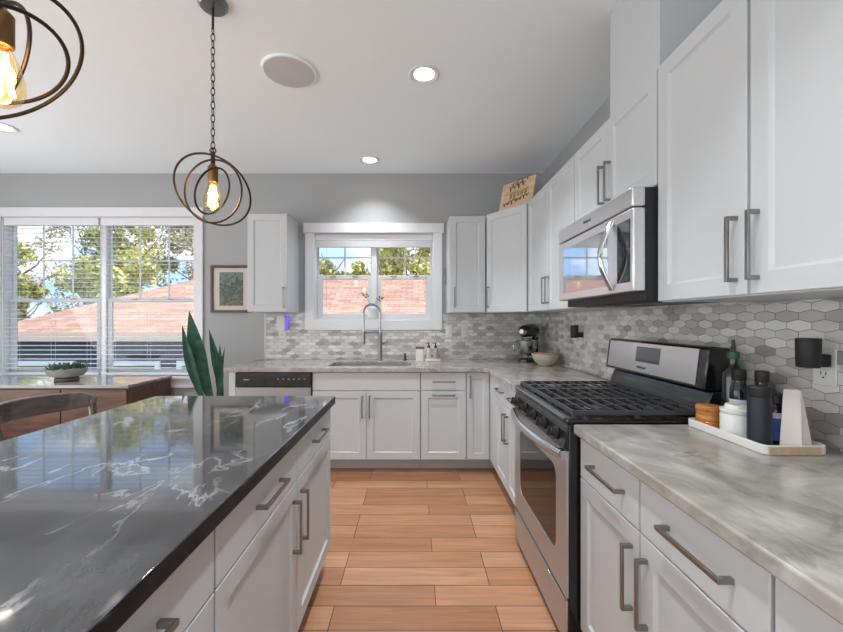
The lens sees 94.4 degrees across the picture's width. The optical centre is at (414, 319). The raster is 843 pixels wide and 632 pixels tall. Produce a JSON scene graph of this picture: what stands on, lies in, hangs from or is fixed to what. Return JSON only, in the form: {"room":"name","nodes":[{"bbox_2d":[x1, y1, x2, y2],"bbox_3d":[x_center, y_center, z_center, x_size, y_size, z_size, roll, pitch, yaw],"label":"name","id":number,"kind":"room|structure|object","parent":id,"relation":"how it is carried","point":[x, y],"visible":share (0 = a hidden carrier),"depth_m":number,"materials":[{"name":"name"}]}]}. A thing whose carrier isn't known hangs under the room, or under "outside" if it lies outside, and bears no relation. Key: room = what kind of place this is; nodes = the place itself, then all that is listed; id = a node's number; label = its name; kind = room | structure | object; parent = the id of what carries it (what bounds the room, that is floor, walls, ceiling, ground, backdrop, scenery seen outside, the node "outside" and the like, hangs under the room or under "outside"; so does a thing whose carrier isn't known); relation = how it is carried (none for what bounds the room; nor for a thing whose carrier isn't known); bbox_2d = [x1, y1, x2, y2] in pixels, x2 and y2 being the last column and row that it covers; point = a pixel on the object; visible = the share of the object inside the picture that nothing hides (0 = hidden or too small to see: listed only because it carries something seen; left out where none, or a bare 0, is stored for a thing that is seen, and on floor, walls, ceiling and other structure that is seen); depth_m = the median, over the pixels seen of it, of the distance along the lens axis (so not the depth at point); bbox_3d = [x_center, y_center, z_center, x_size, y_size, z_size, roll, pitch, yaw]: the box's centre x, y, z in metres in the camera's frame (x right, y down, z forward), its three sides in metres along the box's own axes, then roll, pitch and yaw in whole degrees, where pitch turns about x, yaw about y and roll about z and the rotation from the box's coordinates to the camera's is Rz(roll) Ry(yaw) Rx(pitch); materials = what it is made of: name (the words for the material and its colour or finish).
{"room":"kitchen","nodes":[
{"label":"kitchen","id":0,"kind":"room"},
{"bbox_2d":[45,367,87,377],"bbox_3d":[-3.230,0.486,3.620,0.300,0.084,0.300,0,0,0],"label":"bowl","id":1,"kind":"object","parent":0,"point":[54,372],"depth_m":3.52,"materials":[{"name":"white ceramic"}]},
{"bbox_2d":[0,174,541,395],"bbox_3d":[-1.940,-0.103,4.130,6.840,2.836,0.160,0,0,0],"label":"wall","id":2,"kind":"structure","parent":0,"point":[307,198],"depth_m":4.05,"materials":[{"name":"paint"}]},
{"bbox_2d":[0,207,203,387],"bbox_3d":[-3.289,-0.232,4.105,2.213,1.866,0.200,0,0,0],"label":"window","id":3,"kind":"structure","parent":2,"relation":"in","point":[5,212],"depth_m":4.11,"materials":[{"name":"white plastic"}]},
{"bbox_2d":[4,218,101,374],"bbox_3d":[-3.787,-0.246,4.078,0.984,1.634,0.061,0,0,0],"label":"window blind","id":4,"kind":"object","parent":3,"relation":"attached to","point":[55,222],"visible":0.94,"depth_m":4.06,"materials":[{"name":"white plastic"}]},
{"bbox_2d":[101,218,192,374],"bbox_3d":[-2.785,-0.246,4.078,0.971,1.634,0.061,0,0,0],"label":"window blind","id":5,"kind":"object","parent":3,"relation":"attached to","point":[115,222],"visible":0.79,"depth_m":4.06,"materials":[{"name":"white plastic"}]},
{"bbox_2d":[210,265,251,312],"bbox_3d":[-1.901,-0.321,4.037,0.422,0.488,0.025,0,0,0],"label":"framed print","id":6,"kind":"object","parent":2,"relation":"attached to","point":[228,283],"visible":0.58,"depth_m":4.04},
{"bbox_2d":[265,313,265,358],"bbox_3d":[-1.552,0.168,4.043,0.011,0.473,0.011,0,0,0],"label":"trim","id":7,"kind":"structure","parent":2,"relation":"attached to","point":[265,313],"depth_m":4.04,"materials":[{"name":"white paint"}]},
{"bbox_2d":[247,214,298,312],"bbox_3d":[-1.397,-0.541,3.849,0.379,0.932,0.397,0,0,0],"label":"upper cabinet","id":8,"kind":"object","parent":2,"relation":"attached to","point":[272,239],"visible":0.98,"depth_m":3.69,"materials":[{"name":"paint"}]},
{"bbox_2d":[276,316,287,330],"bbox_3d":[-1.365,0.033,4.008,0.106,0.155,0.050,0,0,0],"label":"plug","id":9,"kind":"object","parent":2,"relation":"attached to","point":[281,321],"visible":1,"depth_m":3.98,"materials":[{"name":"white plastic"}]},
{"bbox_2d":[279,330,285,337],"bbox_3d":[-1.372,0.130,4.037,0.072,0.120,0.007,0,0,0],"label":"outlet plate","id":10,"kind":"object","parent":2,"relation":"attached to","point":[282,334],"visible":0.63,"depth_m":4.04,"materials":[{"name":"white plastic"}]},
{"bbox_2d":[303,223,443,329],"bbox_3d":[-0.427,-0.449,4.114,1.453,1.106,0.182,0,0,0],"label":"window","id":11,"kind":"structure","parent":2,"relation":"in","point":[432,320],"depth_m":4.03,"materials":[{"name":"white plastic"}]},
{"bbox_2d":[361,293,383,318],"bbox_3d":[-0.442,-0.146,4.071,0.237,0.275,0.099,0,0,0],"label":"bud vase","id":12,"kind":"object","parent":11,"relation":"on","point":[372,310],"visible":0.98,"depth_m":4.05,"materials":[{"name":"white ceramic"}]},
{"bbox_2d":[315,235,431,247],"bbox_3d":[-0.428,-0.496,4.082,1.215,0.783,0.052,0,0,0],"label":"window blind","id":13,"kind":"object","parent":11,"relation":"attached to","point":[322,241],"visible":0.98,"depth_m":4.06,"materials":[{"name":"white plastic"}]},
{"bbox_2d":[266,313,540,358],"bbox_3d":[-0.118,0.168,4.045,2.854,0.473,0.008,0,0,0],"label":"backsplash","id":14,"kind":"structure","parent":2,"relation":"attached to","point":[490,335],"depth_m":4.04,"materials":[{"name":"tile"}]},
{"bbox_2d":[446,326,451,336],"bbox_3d":[0.352,0.118,4.036,0.072,0.120,0.008,0,0,0],"label":"switch plate","id":15,"kind":"object","parent":2,"relation":"attached to","point":[448,328],"visible":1,"depth_m":4.04,"materials":[{"name":"white plastic"}]},
{"bbox_2d":[461,326,467,336],"bbox_3d":[0.513,0.118,4.036,0.072,0.120,0.008,0,0,0],"label":"switch plate","id":16,"kind":"object","parent":2,"relation":"attached to","point":[464,329],"visible":1,"depth_m":4.04,"materials":[{"name":"white plastic"}]},
{"bbox_2d":[446,216,484,312],"bbox_3d":[0.496,-0.527,3.849,0.341,0.915,0.397,0,0,0],"label":"upper cabinet","id":17,"kind":"object","parent":2,"relation":"attached to","point":[465,235],"visible":1,"depth_m":3.69,"materials":[{"name":"paint"}]},
{"bbox_2d":[0,0,617,173],"bbox_3d":[-1.940,-1.596,0.275,6.840,0.150,7.870,0,0,0],"label":"ceiling","id":18,"kind":"structure","parent":0,"point":[518,80],"depth_m":2.53,"materials":[{"name":"paint"}]},
{"bbox_2d":[0,122,18,132],"bbox_3d":[-3.250,-1.516,3.070,0.188,0.010,0.188,0,0,0],"label":"recessed light","id":19,"kind":"object","parent":18,"relation":"in","point":[4,127],"visible":1,"depth_m":3.09,"materials":[{"name":"white paint"}]},
{"bbox_2d":[0,0,84,119],"bbox_3d":[-0.955,-0.998,0.900,0.282,1.045,0.366,0,0,0],"label":"pendant light","id":20,"kind":"object","parent":18,"relation":"hanging from","point":[7,21],"visible":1,"depth_m":0.95,"materials":[{"name":"black metal"}]},
{"bbox_2d":[0,8,14,51],"bbox_3d":[-0.955,-0.676,0.900,0.046,0.088,0.046,0,0,0],"label":"socket","id":21,"kind":"object","parent":20,"relation":"attached to","point":[7,21],"depth_m":0.89,"materials":[{"name":"gold metal"}]},
{"bbox_2d":[173,0,251,225],"bbox_3d":[-0.969,-0.992,1.870,0.357,1.057,0.234,0,0,0],"label":"pendant light","id":22,"kind":"object","parent":18,"relation":"hanging from","point":[215,8],"visible":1,"depth_m":1.86,"materials":[{"name":"black metal"}]},
{"bbox_2d":[207,163,217,183],"bbox_3d":[-0.969,-0.703,1.870,0.046,0.088,0.046,0,0,0],"label":"socket","id":23,"kind":"object","parent":22,"relation":"attached to","point":[212,175],"depth_m":1.85,"materials":[{"name":"gold metal"}]},
{"bbox_2d":[261,53,316,87],"bbox_3d":[-0.766,-1.512,2.380,0.324,0.016,0.324,0,0,0],"label":"ceiling speaker","id":24,"kind":"object","parent":18,"relation":"attached to","point":[284,69],"visible":1,"depth_m":2.35,"materials":[{"name":"paint"}]},
{"bbox_2d":[360,156,379,163],"bbox_3d":[-0.430,-1.516,3.700,0.188,0.010,0.188,0,0,0],"label":"recessed light","id":25,"kind":"object","parent":18,"relation":"in","point":[365,159],"visible":1,"depth_m":3.69,"materials":[{"name":"white paint"}]},
{"bbox_2d":[409,64,438,83],"bbox_3d":[0.056,-1.516,2.410,0.188,0.010,0.188,0,0,0],"label":"recessed light","id":26,"kind":"object","parent":18,"relation":"in","point":[423,73],"visible":1,"depth_m":2.40,"materials":[{"name":"white paint"}]},
{"bbox_2d":[298,467,558,631],"bbox_3d":[-1.940,1.375,0.275,6.840,0.120,7.870,0,0,0],"label":"floor","id":27,"kind":"structure","parent":0,"point":[411,549],"depth_m":2.13,"materials":[{"name":"brown wood"}]},
{"bbox_2d":[0,392,96,441],"bbox_3d":[-1.630,0.841,1.800,0.445,0.950,0.510,0,0,0],"label":"counter stool","id":28,"kind":"object","parent":27,"relation":"on","point":[16,409],"visible":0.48,"depth_m":1.90,"materials":[{"name":"brown wood"}]},
{"bbox_2d":[0,375,171,439],"bbox_3d":[-3.348,0.939,3.659,1.745,0.752,0.632,0,0,0],"label":"sideboard","id":29,"kind":"object","parent":27,"relation":"on","point":[111,391],"visible":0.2,"depth_m":3.37,"materials":[{"name":"brown wood"}]},
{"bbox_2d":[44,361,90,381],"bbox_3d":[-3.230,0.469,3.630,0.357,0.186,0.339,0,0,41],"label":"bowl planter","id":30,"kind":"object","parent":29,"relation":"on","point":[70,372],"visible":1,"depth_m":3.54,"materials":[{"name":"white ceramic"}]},
{"bbox_2d":[117,531,213,631],"bbox_3d":[-0.741,0.881,0.567,0.654,0.866,0.612,0,0,0],"label":"base cabinet","id":31,"kind":"object","parent":27,"relation":"on","point":[184,602],"visible":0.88,"depth_m":0.76,"materials":[{"name":"paint"}]},
{"bbox_2d":[182,311,224,395],"bbox_3d":[-1.918,0.612,3.660,0.465,1.405,0.290,0,0,0],"label":"snake plant","id":32,"kind":"object","parent":27,"relation":"on","point":[194,353],"visible":0.48,"depth_m":3.66,"materials":[{"name":"green plant"}]},
{"bbox_2d":[229,372,235,395],"bbox_3d":[-1.562,0.879,3.691,0.056,0.870,0.715,0,0,0],"label":"end panel","id":33,"kind":"object","parent":27,"relation":"on","point":[232,389],"visible":0.14,"depth_m":3.33,"materials":[{"name":"paint"}]},
{"bbox_2d":[213,444,301,631],"bbox_3d":[-0.741,0.881,1.178,0.654,0.866,0.606,0,0,0],"label":"base cabinet","id":34,"kind":"object","parent":27,"relation":"on","point":[256,552],"visible":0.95,"depth_m":1.15,"materials":[{"name":"paint"}]},
{"bbox_2d":[0,396,334,631],"bbox_3d":[-0.905,0.426,0.968,0.960,0.042,2.235,0,0,0],"label":"countertop","id":35,"kind":"structure","parent":34,"relation":"on","point":[98,511],"depth_m":0.92,"materials":[{"name":"black stone"}]},
{"bbox_2d":[235,372,312,395],"bbox_3d":[-1.206,0.878,3.676,0.644,0.869,0.738,0,0,0],"label":"dishwasher","id":36,"kind":"object","parent":27,"relation":"on","point":[246,383],"visible":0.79,"depth_m":3.31,"materials":[{"name":"black plastic"}]},
{"bbox_2d":[296,409,329,631],"bbox_3d":[-0.741,0.881,1.777,0.654,0.866,0.588,0,0,0],"label":"base cabinet","id":37,"kind":"object","parent":27,"relation":"on","point":[313,450],"visible":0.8,"depth_m":1.74,"materials":[{"name":"paint"}]},
{"bbox_2d":[313,372,419,467],"bbox_3d":[-0.417,0.879,3.674,0.926,0.870,0.749,0,0,0],"label":"base cabinet","id":38,"kind":"object","parent":27,"relation":"on","point":[375,416],"visible":0.95,"depth_m":3.33,"materials":[{"name":"paint"}]},
{"bbox_2d":[420,372,465,467],"bbox_3d":[0.243,0.879,3.674,0.391,0.870,0.749,0,0,0],"label":"base cabinet","id":39,"kind":"object","parent":27,"relation":"on","point":[442,394],"visible":1,"depth_m":3.34,"materials":[{"name":"paint"}]},
{"bbox_2d":[464,372,493,467],"bbox_3d":[0.879,0.879,3.674,0.876,0.870,0.749,0,0,0],"label":"base cabinet","id":40,"kind":"object","parent":27,"relation":"on","point":[477,383],"visible":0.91,"depth_m":3.33,"materials":[{"name":"paint"}]},
{"bbox_2d":[490,374,515,504],"bbox_3d":[0.962,0.879,2.836,0.712,0.870,1.028,0,0,0],"label":"base cabinet","id":41,"kind":"object","parent":27,"relation":"on","point":[502,425],"visible":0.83,"depth_m":2.83,"materials":[{"name":"paint"}]},
{"bbox_2d":[225,359,609,391],"bbox_3d":[-0.151,0.423,3.179,2.922,0.037,1.721,0,0,0],"label":"countertop","id":42,"kind":"structure","parent":41,"relation":"on","point":[510,372],"depth_m":3.33,"materials":[{"name":"beige stone"}]},
{"bbox_2d":[335,365,410,365],"bbox_3d":[-0.405,0.530,3.632,0.764,0.176,0.419,0,0,0],"label":"sink","id":43,"kind":"object","parent":42,"relation":"in","point":[335,365],"visible":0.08,"depth_m":3.83,"materials":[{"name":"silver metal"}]},
{"bbox_2d":[361,303,388,359],"bbox_3d":[-0.406,0.118,3.882,0.284,0.571,0.084,0,0,-29],"label":"kitchen faucet","id":44,"kind":"object","parent":42,"relation":"on","point":[363,333],"visible":1,"depth_m":3.90,"materials":[{"name":"silver metal"}]},
{"bbox_2d":[415,346,423,360],"bbox_3d":[0.048,0.334,3.870,0.088,0.140,0.070,0,0,0],"label":"canister","id":45,"kind":"object","parent":42,"relation":"on","point":[419,349],"visible":1,"depth_m":3.83,"materials":[{"name":"white ceramic"}]},
{"bbox_2d":[425,358,439,360],"bbox_3d":[0.172,0.393,3.870,0.155,0.022,0.070,0,0,0],"label":"soap tray","id":46,"kind":"object","parent":42,"relation":"on","point":[431,359],"visible":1,"depth_m":3.83,"materials":[{"name":"white ceramic"}]},
{"bbox_2d":[426,342,431,358],"bbox_3d":[0.136,0.302,3.870,0.055,0.158,0.055,0,0,27],"label":"pump bottle","id":47,"kind":"object","parent":46,"relation":"on","point":[428,350],"visible":1,"depth_m":3.85,"materials":[{"name":"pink plastic"}]},
{"bbox_2d":[432,342,437,358],"bbox_3d":[0.204,0.302,3.870,0.055,0.158,0.055,0,0,27],"label":"pump bottle","id":48,"kind":"object","parent":46,"relation":"on","point":[435,350],"visible":1,"depth_m":3.85,"materials":[{"name":"beige plastic"}]},
{"bbox_2d":[513,323,539,361],"bbox_3d":[1.118,0.219,3.851,0.211,0.370,0.342,0,0,32],"label":"stand mixer","id":49,"kind":"object","parent":42,"relation":"on","point":[529,344],"visible":0.96,"depth_m":3.75,"materials":[{"name":"black paint"}]},
{"bbox_2d":[513,340,537,357],"bbox_3d":[1.068,0.284,3.808,0.251,0.170,0.208,0,0,0],"label":"mixing bowl","id":50,"kind":"object","parent":49,"relation":"on","point":[525,348],"depth_m":3.74,"materials":[{"name":"silver metal"}]},
{"bbox_2d":[531,352,559,365],"bbox_3d":[1.165,0.350,3.485,0.242,0.108,0.242,0,0,0],"label":"serving bowl","id":51,"kind":"object","parent":42,"relation":"on","point":[541,358],"visible":1,"depth_m":3.41,"materials":[{"name":"beige ceramic"}]},
{"bbox_2d":[532,352,559,354],"bbox_3d":[1.165,0.328,3.485,0.240,0.063,0.240,0,0,0],"label":"bowl rim","id":52,"kind":"object","parent":51,"relation":"on","point":[533,353],"depth_m":3.49,"materials":[{"name":"beige ceramic"}]},
{"bbox_2d":[511,338,729,631],"bbox_3d":[0.907,0.710,1.917,0.776,1.210,0.790,0,0,0],"label":"gas range","id":53,"kind":"object","parent":27,"relation":"on","point":[652,382],"visible":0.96,"depth_m":1.71,"materials":[{"name":"silver metal"}]},
{"bbox_2d":[514,385,694,423],"bbox_3d":[0.892,0.395,1.917,0.617,0.028,0.790,0,0,0],"label":"cooktop","id":54,"kind":"object","parent":53,"relation":"in","point":[562,415],"depth_m":1.67,"materials":[{"name":"metal"}]},
{"bbox_2d":[581,439,774,631],"bbox_3d":[0.962,0.879,1.106,0.712,0.870,0.812,0,0,0],"label":"base cabinet","id":55,"kind":"object","parent":27,"relation":"on","point":[647,565],"visible":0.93,"depth_m":1.05,"materials":[{"name":"paint"}]},
{"bbox_2d":[574,425,842,624],"bbox_3d":[0.963,0.423,0.608,0.695,0.037,1.816,0,0,0],"label":"countertop","id":56,"kind":"structure","parent":55,"relation":"on","point":[784,514],"depth_m":0.92,"materials":[{"name":"beige stone"}]},
{"bbox_2d":[688,418,825,455],"bbox_3d":[1.143,0.390,1.333,0.195,0.028,0.345,0,0,0],"label":"serving tray","id":57,"kind":"object","parent":56,"relation":"on","point":[816,449],"visible":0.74,"depth_m":1.18,"materials":[{"name":"white wood"}]},
{"bbox_2d":[695,403,719,428],"bbox_3d":[1.092,0.355,1.452,0.080,0.080,0.080,0,0,0],"label":"lidded jar","id":58,"kind":"object","parent":57,"relation":"on","point":[706,413],"visible":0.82,"depth_m":1.42,"materials":[{"name":"orange wood"}]},
{"bbox_2d":[719,402,746,438],"bbox_3d":[1.101,0.342,1.335,0.094,0.108,0.094,0,0,0],"label":"lidded jar","id":59,"kind":"object","parent":57,"relation":"on","point":[733,415],"visible":0.7,"depth_m":1.31,"materials":[{"name":"white ceramic"}]},
{"bbox_2d":[721,340,745,405],"bbox_3d":[1.185,0.234,1.452,0.073,0.322,0.073,0,0,0],"label":"oil bottle","id":60,"kind":"object","parent":57,"relation":"on","point":[733,355],"visible":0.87,"depth_m":1.44,"materials":[{"name":"green glass"}]},
{"bbox_2d":[729,369,746,403],"bbox_3d":[1.155,0.285,1.390,0.055,0.220,0.055,0,0,0],"label":"sauce bottle","id":61,"kind":"object","parent":57,"relation":"on","point":[738,388],"visible":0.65,"depth_m":1.37,"materials":[{"name":"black glass"}]},
{"bbox_2d":[747,385,772,444],"bbox_3d":[1.088,0.302,1.232,0.062,0.187,0.062,0,0,0],"label":"bottle","id":62,"kind":"object","parent":57,"relation":"on","point":[759,397],"visible":0.88,"depth_m":1.21,"materials":[{"name":"black plastic"}]},
{"bbox_2d":[754,370,769,385],"bbox_3d":[1.212,0.286,1.362,0.045,0.218,0.045,0,0,0],"label":"sauce bottle","id":63,"kind":"object","parent":57,"relation":"on","point":[762,377],"visible":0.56,"depth_m":1.35,"materials":[{"name":"black glass"}]},
{"bbox_2d":[772,393,782,444],"bbox_3d":[1.150,0.316,1.250,0.050,0.160,0.050,0,0,0],"label":"bottle","id":64,"kind":"object","parent":57,"relation":"on","point":[777,397],"visible":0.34,"depth_m":1.23,"materials":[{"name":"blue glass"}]},
{"bbox_2d":[779,389,811,444],"bbox_3d":[1.174,0.304,1.202,0.080,0.182,0.043,0,0,36],"label":"napkin stack","id":65,"kind":"object","parent":57,"relation":"on","point":[794,429],"visible":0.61,"depth_m":1.19,"materials":[{"name":"white paper"}]},
{"bbox_2d":[775,577,842,631],"bbox_3d":[0.962,0.879,0.399,0.712,0.870,0.598,0,0,0],"label":"base cabinet","id":66,"kind":"object","parent":27,"relation":"on","point":[793,612],"visible":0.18,"depth_m":0.65,"materials":[{"name":"paint"}]},
{"bbox_2d":[542,96,842,452],"bbox_3d":[1.400,-0.103,0.195,0.160,2.836,7.710,0,0,0],"label":"wall","id":67,"kind":"structure","parent":0,"point":[602,114],"depth_m":3.11,"materials":[{"name":"paint"}]},
{"bbox_2d":[485,203,555,312],"bbox_3d":[0.990,-0.533,3.686,0.656,0.927,0.724,0,0,0],"label":"upper cabinet","id":68,"kind":"object","parent":67,"relation":"attached to","point":[506,231],"visible":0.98,"depth_m":3.50,"materials":[{"name":"paint"}]},
{"bbox_2d":[499,173,536,210],"bbox_3d":[0.924,-1.146,3.523,0.088,0.300,0.366,0,0,-38],"label":"wooden sign","id":69,"kind":"object","parent":68,"relation":"on","point":[521,191],"visible":1,"depth_m":3.50,"materials":[{"name":"brown wood"}]},
{"bbox_2d":[528,154,633,311],"bbox_3d":[1.119,-0.533,2.820,0.397,0.927,0.961,0,0,0],"label":"upper cabinet","id":70,"kind":"object","parent":67,"relation":"attached to","point":[551,210],"visible":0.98,"depth_m":2.79,"materials":[{"name":"paint"}]},
{"bbox_2d":[581,328,585,342],"bbox_3d":[1.307,0.120,3.030,0.007,0.120,0.072,0,0,0],"label":"outlet plate","id":71,"kind":"object","parent":67,"relation":"attached to","point":[583,339],"visible":0.86,"depth_m":3.02,"materials":[{"name":"white plastic"}]},
{"bbox_2d":[570,325,583,337],"bbox_3d":[1.255,0.090,3.030,0.094,0.098,0.060,0,0,0],"label":"plug","id":72,"kind":"object","parent":71,"relation":"attached to","point":[574,333],"visible":1,"depth_m":3.01,"materials":[{"name":"black plastic"}]},
{"bbox_2d":[575,69,657,221],"bbox_3d":[1.119,-0.764,1.938,0.397,0.466,0.797,0,0,0],"label":"upper cabinet","id":73,"kind":"object","parent":67,"relation":"attached to","point":[622,154],"visible":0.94,"depth_m":1.82,"materials":[{"name":"paint"}]},
{"bbox_2d":[559,187,715,307],"bbox_3d":[1.052,-0.300,1.937,0.512,0.456,0.794,0,0,0],"label":"microwave","id":74,"kind":"object","parent":73,"relation":"attached to","point":[608,257],"visible":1,"depth_m":1.69,"materials":[{"name":"silver metal"}]},
{"bbox_2d":[610,0,722,116],"bbox_3d":[1.141,-1.259,1.735,0.353,0.522,0.390,0,0,0],"label":"chase","id":75,"kind":"object","parent":73,"relation":"on","point":[643,33],"visible":0.48,"depth_m":1.65,"materials":[{"name":"paint"}]},
{"bbox_2d":[542,298,842,451],"bbox_3d":[1.315,0.144,1.869,0.007,0.519,4.339,0,0,0],"label":"backsplash","id":76,"kind":"structure","parent":67,"relation":"attached to","point":[764,334],"depth_m":1.54,"materials":[{"name":"tile"}]},
{"bbox_2d":[658,0,842,301],"bbox_3d":[1.119,-0.533,1.121,0.397,0.927,0.832,0,0,0],"label":"upper cabinet","id":77,"kind":"object","parent":67,"relation":"attached to","point":[750,103],"visible":1,"depth_m":1.10,"materials":[{"name":"paint"}]},
{"bbox_2d":[813,348,836,387],"bbox_3d":[1.307,0.150,1.245,0.007,0.120,0.072,0,0,0],"label":"outlet plate","id":78,"kind":"object","parent":67,"relation":"attached to","point":[825,376],"visible":0.73,"depth_m":1.23,"materials":[{"name":"white plastic"}]},
{"bbox_2d":[795,338,830,367],"bbox_3d":[1.255,0.103,1.228,0.096,0.092,0.062,0,0,0],"label":"plug","id":79,"kind":"object","parent":78,"relation":"attached to","point":[808,351],"visible":1,"depth_m":1.21,"materials":[{"name":"black plastic"}]},
{"bbox_2d":[818,368,828,379],"bbox_3d":[1.304,0.173,1.245,0.002,0.034,0.034,0,0,0],"label":"receptacle","id":80,"kind":"object","parent":78,"relation":"attached to","point":[823,373],"depth_m":1.24,"materials":[{"name":"white plastic"}]},
{"label":"outside","id":81,"kind":"structure","parent":0,"visible":0},
{"bbox_3d":[-10.000,3.690,37.275,100.000,0.150,65.450,0,0,0],"label":"ground","id":82,"kind":"structure","parent":81,"visible":0},
{"bbox_2d":[18,289,36,320],"bbox_3d":[-14.839,1.220,13.662,2.518,4.803,2.148,0,0,0],"label":"leafy tree","id":83,"kind":"object","parent":82,"relation":"on","point":[21,305],"visible":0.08,"depth_m":13.94,"materials":[{"name":"green plant"}]},
{"bbox_2d":[18,239,68,317],"bbox_3d":[-19.255,-0.157,18.211,4.138,7.552,4.415,0,0,0],"label":"leafy tree","id":84,"kind":"object","parent":82,"relation":"on","point":[21,277],"visible":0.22,"depth_m":18.39,"materials":[{"name":"green plant"}]},
{"bbox_2d":[26,226,146,313],"bbox_3d":[-21.949,-2.034,26.268,6.442,11.302,5.759,0,0,18],"label":"leafy tree","id":85,"kind":"object","parent":82,"relation":"on","point":[47,230],"visible":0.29,"depth_m":25.05,"materials":[{"name":"green plant"}]},
{"bbox_2d":[50,226,166,297],"bbox_3d":[-14.053,-1.004,19.004,4.054,9.244,5.317,0,0,0],"label":"leafy tree","id":86,"kind":"object","parent":82,"relation":"on","point":[81,268],"visible":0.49,"depth_m":18.04,"materials":[{"name":"green plant"}]},
{"bbox_2d":[68,226,155,304],"bbox_3d":[-18.121,-0.992,23.679,4.261,9.220,4.406,0,0,-30],"label":"leafy tree","id":87,"kind":"object","parent":82,"relation":"on","point":[87,295],"visible":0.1,"depth_m":22.53,"materials":[{"name":"green plant"}]},
{"bbox_2d":[143,226,192,286],"bbox_3d":[-13.161,-1.910,23.819,4.668,11.054,5.211,0,0,26],"label":"leafy tree","id":88,"kind":"object","parent":82,"relation":"on","point":[164,267],"visible":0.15,"depth_m":22.21,"materials":[{"name":"green plant"}]},
{"bbox_2d":[18,275,429,368],"bbox_3d":[-0.450,1.075,12.735,19.940,5.080,7.530,0,0,0],"label":"house","id":89,"kind":"structure","parent":82,"relation":"on","point":[339,296],"depth_m":9.59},
{"bbox_2d":[320,252,343,274],"bbox_3d":[-4.006,0.273,18.449,2.092,6.692,2.182,0,0,0],"label":"leafy tree","id":90,"kind":"object","parent":82,"relation":"on","point":[326,267],"visible":0.29,"depth_m":17.86,"materials":[{"name":"green plant"}]},
{"bbox_2d":[346,260,370,274],"bbox_3d":[-3.320,0.012,23.611,2.331,7.214,1.827,0,0,0],"label":"leafy tree","id":91,"kind":"object","parent":82,"relation":"on","point":[358,267],"visible":0.31,"depth_m":23.41,"materials":[{"name":"green plant"}]},
{"bbox_2d":[367,248,429,274],"bbox_3d":[-0.198,-1.051,18.602,4.316,9.338,4.874,0,0,5],"label":"leafy tree","id":92,"kind":"object","parent":82,"relation":"on","point":[388,266],"visible":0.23,"depth_m":17.69,"materials":[{"name":"green plant"}]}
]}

